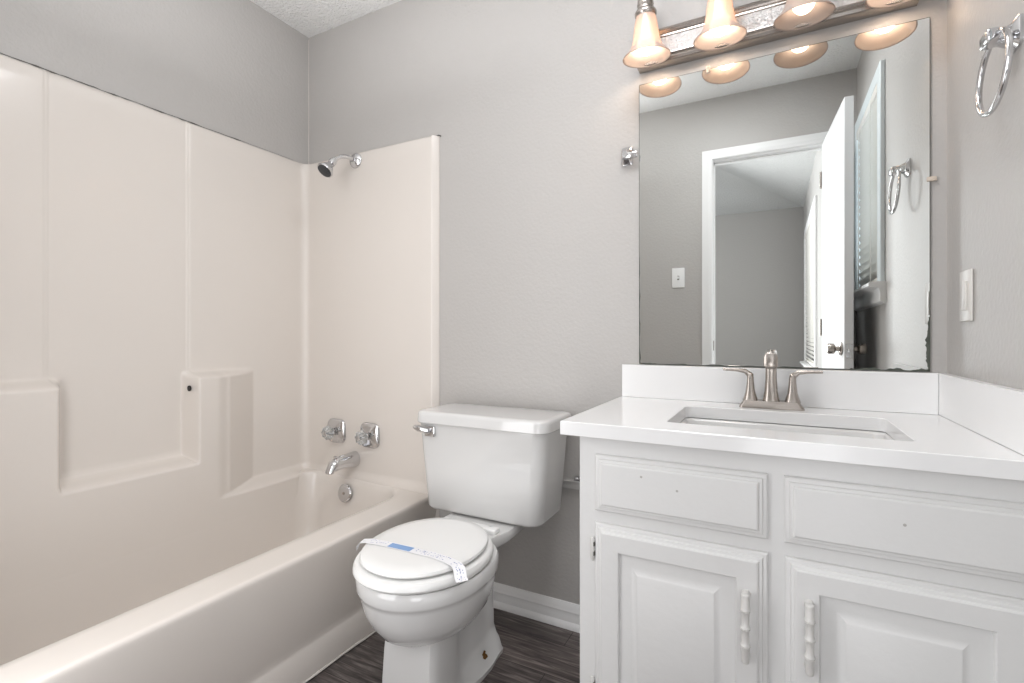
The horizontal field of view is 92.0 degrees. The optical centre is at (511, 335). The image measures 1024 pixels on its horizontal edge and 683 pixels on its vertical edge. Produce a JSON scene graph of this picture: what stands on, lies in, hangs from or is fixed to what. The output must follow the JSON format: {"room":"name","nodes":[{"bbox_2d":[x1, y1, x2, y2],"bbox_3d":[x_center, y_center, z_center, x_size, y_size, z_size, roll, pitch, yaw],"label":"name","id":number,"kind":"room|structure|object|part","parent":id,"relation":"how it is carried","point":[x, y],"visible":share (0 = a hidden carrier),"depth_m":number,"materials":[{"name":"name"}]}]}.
{"room":"bathroom","nodes":[
{"label":"bathroom","id":0,"kind":"room"},
{"bbox_2d":[0,0,308,163],"bbox_3d":[-1.409,-0.297,1.656,0.120,2.640,1.655,0,0,28],"label":"wall","id":1,"kind":"structure","parent":0,"point":[232,68],"depth_m":1.87,"materials":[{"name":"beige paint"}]},
{"bbox_2d":[250,0,400,37],"bbox_3d":[-0.294,-1.468,1.123,2.351,0.100,1.555,0,0,28],"label":"ceiling","id":2,"kind":"structure","parent":0,"point":[311,18],"depth_m":2.17,"materials":[{"name":"white paint"}]},
{"bbox_2d":[306,608,579,682],"bbox_3d":[-0.300,1.048,1.111,2.551,0.050,1.783,0,0,28],"label":"floor","id":3,"kind":"structure","parent":0,"point":[534,651],"depth_m":1.56,"materials":[{"name":"wood"}]},
{"bbox_2d":[0,53,440,682],"bbox_3d":[-0.989,0.106,1.492,0.774,1.833,1.552,0,0,28],"label":"bathtub","id":4,"kind":"object","parent":3,"relation":"on","point":[186,308],"depth_m":1.73,"materials":[{"name":"white plastic"}]},
{"bbox_3d":[-0.813,0.430,2.185,0.062,0.062,0.037,0,0,28],"label":"knob","id":5,"kind":"part","parent":4,"relation":"part of","materials":[{"name":"clear plastic"}]},
{"bbox_3d":[-0.806,0.430,2.198,0.108,0.108,0.076,0,0,28],"label":"tub faucet handle","id":6,"kind":"part","parent":4,"relation":"part of","materials":[{"name":"silver metal"}]},
{"bbox_2d":[317,153,361,177],"bbox_3d":[-0.736,-0.729,2.101,0.068,0.143,0.190,0,0,33],"label":"shower head","id":7,"kind":"object","parent":4,"relation":"attached to","point":[325,168],"visible":1,"depth_m":2.07},
{"bbox_3d":[-0.720,-0.754,2.121,0.021,0.049,0.113,0,0,32],"label":"shower arm","id":8,"kind":"part","parent":7,"relation":"part of","materials":[{"name":"silver metal"}]},
{"bbox_2d":[325,451,359,474],"bbox_3d":[-0.727,0.544,2.110,0.060,0.070,0.157,0,0,28],"label":"tub spout","id":9,"kind":"object","parent":4,"relation":"attached to","point":[351,459],"visible":1,"depth_m":2.10,"materials":[{"name":"silver metal"}]},
{"bbox_2d":[338,484,351,501],"bbox_3d":[-0.727,0.688,2.155,0.076,0.075,0.028,0,0,28],"label":"overflow plate","id":10,"kind":"object","parent":4,"relation":"attached to","point":[345,491],"visible":1,"depth_m":2.14,"materials":[{"name":"silver metal"}]},
{"bbox_3d":[-0.636,0.432,2.092,0.062,0.062,0.037,0,0,28],"label":"knob","id":11,"kind":"part","parent":4,"relation":"part of","materials":[{"name":"clear plastic"}]},
{"bbox_3d":[-0.629,0.432,2.105,0.108,0.108,0.076,0,0,28],"label":"tub faucet handle","id":12,"kind":"part","parent":4,"relation":"part of","materials":[{"name":"silver metal"}]},
{"bbox_2d":[352,403,570,682],"bbox_3d":[-0.171,0.643,1.531,0.512,0.758,0.717,0,0,28],"label":"toilet","id":13,"kind":"object","parent":3,"relation":"on","point":[499,471],"visible":0.98,"depth_m":1.51,"materials":[{"name":"white ceramic"}]},
{"bbox_2d":[356,538,467,582],"bbox_3d":[-0.270,0.594,1.327,0.386,0.025,0.064,0,0,31],"label":"band","id":14,"kind":"object","parent":13,"relation":"on","point":[459,570],"visible":1,"depth_m":1.31,"materials":[{"name":"white paper"}]},
{"bbox_2d":[388,543,413,550],"bbox_3d":[-0.305,0.581,1.357,0.076,0.001,0.028,0,0,28],"label":"print","id":15,"kind":"object","parent":14,"relation":"on","point":[393,545],"depth_m":1.35},
{"bbox_3d":[-0.314,0.326,1.715,0.063,0.028,0.023,0,0,16],"label":"lever arm","id":16,"kind":"part","parent":13,"relation":"part of","materials":[{"name":"silver metal"}]},
{"bbox_3d":[-0.243,0.593,1.404,0.330,0.018,0.388,0,0,28],"label":"lid","id":17,"kind":"part","parent":13,"relation":"part of","materials":[{"name":"white plastic"}]},
{"bbox_3d":[-0.238,0.618,1.414,0.362,0.027,0.447,0,0,28],"label":"seat","id":18,"kind":"part","parent":13,"relation":"part of","materials":[{"name":"white plastic"}]},
{"bbox_3d":[-0.285,0.335,1.723,0.042,0.036,0.012,0,0,28],"label":"flush lever","id":19,"kind":"part","parent":13,"relation":"part of","materials":[{"name":"silver metal"}]},
{"bbox_3d":[-0.202,0.821,1.477,0.362,0.403,0.578,0,0,28],"label":"bowl","id":20,"kind":"part","parent":13,"relation":"part of","materials":[{"name":"white ceramic"}]},
{"bbox_3d":[-0.069,0.459,1.730,0.494,0.319,0.210,0,0,28],"label":"tank","id":21,"kind":"part","parent":13,"relation":"part of","materials":[{"name":"white ceramic"}]},
{"bbox_3d":[-0.069,0.285,1.724,0.512,0.042,0.236,0,0,28],"label":"tank lid","id":22,"kind":"part","parent":13,"relation":"part of","materials":[{"name":"white ceramic"}]},
{"bbox_2d":[580,436,1023,682],"bbox_3d":[0.624,0.629,1.195,0.801,0.788,0.564,0,0,28],"label":"vanity cabinet","id":23,"kind":"object","parent":3,"relation":"on","point":[698,565],"visible":0.99,"depth_m":0.97,"materials":[{"name":"white paint"}]},
{"bbox_3d":[0.350,0.342,1.066,0.357,0.130,0.018,0,0,28],"label":"drawer","id":24,"kind":"part","parent":23,"relation":"part of","materials":[{"name":"white paint"}]},
{"bbox_3d":[0.350,0.663,1.066,0.357,0.458,0.018,0,0,28],"label":"cabinet door","id":25,"kind":"part","parent":23,"relation":"part of","materials":[{"name":"white paint"}]},
{"bbox_3d":[0.462,0.578,0.979,0.019,0.137,0.031,0,0,28],"label":"handle","id":26,"kind":"part","parent":23,"relation":"part of","materials":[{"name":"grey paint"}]},
{"bbox_2d":[560,364,1023,480],"bbox_3d":[0.611,0.166,1.215,0.836,0.138,0.544,0,0,28],"label":"countertop","id":27,"kind":"structure","parent":23,"relation":"on","point":[936,422],"depth_m":1.16,"materials":[{"name":"white stone"}]},
{"bbox_2d":[723,351,822,410],"bbox_3d":[0.704,0.123,1.344,0.244,0.158,0.132,0,0,28],"label":"sink faucet","id":28,"kind":"object","parent":27,"relation":"on","point":[770,400],"visible":1,"depth_m":1.36,"materials":[{"name":"silver metal"}]},
{"bbox_3d":[0.653,0.139,1.413,0.091,0.090,0.040,0,0,28],"label":"lever handle","id":29,"kind":"part","parent":28,"relation":"part of","materials":[{"name":"silver metal"}]},
{"bbox_3d":[0.702,0.114,1.341,0.044,0.138,0.124,0,0,28],"label":"spout","id":30,"kind":"part","parent":28,"relation":"part of","materials":[{"name":"silver metal"}]},
{"bbox_3d":[0.789,0.139,1.342,0.091,0.090,0.040,0,0,28],"label":"lever handle","id":31,"kind":"part","parent":28,"relation":"part of","materials":[{"name":"silver metal"}]},
{"bbox_2d":[680,417,893,439],"bbox_3d":[0.634,0.302,1.181,0.502,0.130,0.340,0,0,28],"label":"sink","id":32,"kind":"object","parent":27,"relation":"in","point":[688,420],"visible":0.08,"depth_m":1.30,"materials":[{"name":"white ceramic"}]},
{"bbox_3d":[0.559,0.569,0.928,0.019,0.133,0.031,0,0,28],"label":"handle","id":33,"kind":"part","parent":23,"relation":"part of","materials":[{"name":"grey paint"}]},
{"bbox_3d":[0.694,0.342,0.884,0.365,0.130,0.018,0,0,28],"label":"drawer","id":34,"kind":"part","parent":23,"relation":"part of","materials":[{"name":"white paint"}]},
{"bbox_3d":[0.695,0.663,0.884,0.363,0.458,0.018,0,0,28],"label":"cabinet door","id":35,"kind":"part","parent":23,"relation":"part of","materials":[{"name":"white paint"}]},
{"bbox_2d":[309,0,946,604],"bbox_3d":[0.098,-0.297,1.863,2.591,2.640,0.120,0,0,28],"label":"wall","id":36,"kind":"structure","parent":0,"point":[533,105],"depth_m":1.81,"materials":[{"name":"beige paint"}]},
{"bbox_2d":[308,40,308,163],"bbox_3d":[-0.969,-1.107,2.358,0.003,0.602,0.004,0,0,28],"label":"trim","id":37,"kind":"structure","parent":36,"relation":"attached to","point":[308,40],"depth_m":2.36,"materials":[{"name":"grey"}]},
{"bbox_2d":[493,582,579,632],"bbox_3d":[0.044,0.981,1.810,0.815,0.084,0.024,0,0,28],"label":"baseboard","id":38,"kind":"structure","parent":36,"relation":"attached to","point":[535,606],"depth_m":1.78,"materials":[{"name":"white paint"}]},
{"bbox_2d":[562,476,579,489],"bbox_3d":[0.286,0.495,1.682,0.253,0.079,0.025,0,0,28],"label":"toilet paper holder","id":39,"kind":"object","parent":36,"relation":"attached to","point":[574,483],"visible":0.3,"depth_m":1.72,"materials":[{"name":"grey metal"}]},
{"bbox_2d":[621,147,637,166],"bbox_3d":[0.384,-0.593,1.624,0.059,0.060,0.036,0,0,28],"label":"towel bar bracket","id":40,"kind":"object","parent":36,"relation":"attached to","point":[627,154],"visible":1,"depth_m":1.62,"materials":[{"name":"silver metal"}]},
{"bbox_2d":[623,0,918,73],"bbox_3d":[0.694,-0.969,1.381,0.764,0.256,0.173,0,0,28],"label":"vanity light","id":41,"kind":"object","parent":36,"relation":"attached to","point":[725,28],"visible":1,"depth_m":1.43,"materials":[{"name":"silver metal"}]},
{"bbox_3d":[0.410,-0.907,1.510,0.054,0.101,0.054,0,0,28],"label":"bulb","id":42,"kind":"part","parent":41,"relation":"part of","materials":[{"name":"white glass"}]},
{"bbox_3d":[0.412,-0.912,1.513,0.143,0.142,0.142,0,0,28],"label":"lamp shade","id":43,"kind":"part","parent":41,"relation":"part of","materials":[{"name":"white glass"}]},
{"bbox_3d":[0.593,-0.907,1.413,0.054,0.101,0.054,0,0,28],"label":"bulb","id":44,"kind":"part","parent":41,"relation":"part of","materials":[{"name":"white glass"}]},
{"bbox_3d":[0.595,-0.912,1.416,0.143,0.142,0.142,0,0,28],"label":"lamp shade","id":45,"kind":"part","parent":41,"relation":"part of","materials":[{"name":"white glass"}]},
{"bbox_3d":[0.776,-0.907,1.316,0.054,0.101,0.054,0,0,28],"label":"bulb","id":46,"kind":"part","parent":41,"relation":"part of","materials":[{"name":"white glass"}]},
{"bbox_3d":[0.778,-0.912,1.319,0.143,0.142,0.142,0,0,28],"label":"lamp shade","id":47,"kind":"part","parent":41,"relation":"part of","materials":[{"name":"white glass"}]},
{"bbox_3d":[0.961,-0.912,1.223,0.143,0.142,0.142,0,0,28],"label":"lamp shade","id":48,"kind":"part","parent":41,"relation":"part of","materials":[{"name":"white glass"}]},
{"bbox_2d":[622,364,937,414],"bbox_3d":[0.726,0.149,1.451,0.812,0.106,0.020,0,0,28],"label":"backsplash","id":49,"kind":"structure","parent":36,"relation":"attached to","point":[882,391],"depth_m":1.39,"materials":[{"name":"white stone"}]},
{"bbox_2d":[639,17,936,371],"bbox_3d":[0.751,-0.367,1.443,0.758,0.922,0.010,0,0,28],"label":"wall mirror","id":50,"kind":"object","parent":36,"relation":"attached to","point":[784,196],"visible":0.98,"depth_m":1.41,"materials":[{"name":"silver mirror"}]},
{"bbox_2d":[947,0,1023,389],"bbox_3d":[0.775,-0.297,0.501,0.120,2.640,1.655,0,0,28],"label":"wall","id":51,"kind":"structure","parent":0,"point":[985,156],"depth_m":1.04,"materials":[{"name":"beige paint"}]},
{"bbox_2d":[960,268,973,321],"bbox_3d":[1.032,-0.089,1.126,0.010,0.117,0.076,0,0,28],"label":"light switch","id":52,"kind":"object","parent":51,"relation":"attached to","point":[967,276],"visible":1,"depth_m":1.11,"materials":[{"name":"white plastic"}]},
{"bbox_2d":[975,13,1023,117],"bbox_3d":[0.888,-0.488,0.897,0.050,0.170,0.149,0,0,28],"label":"towel ring","id":53,"kind":"object","parent":51,"relation":"attached to","point":[1010,38],"visible":1,"depth_m":0.89,"materials":[{"name":"silver metal"}]}
]}

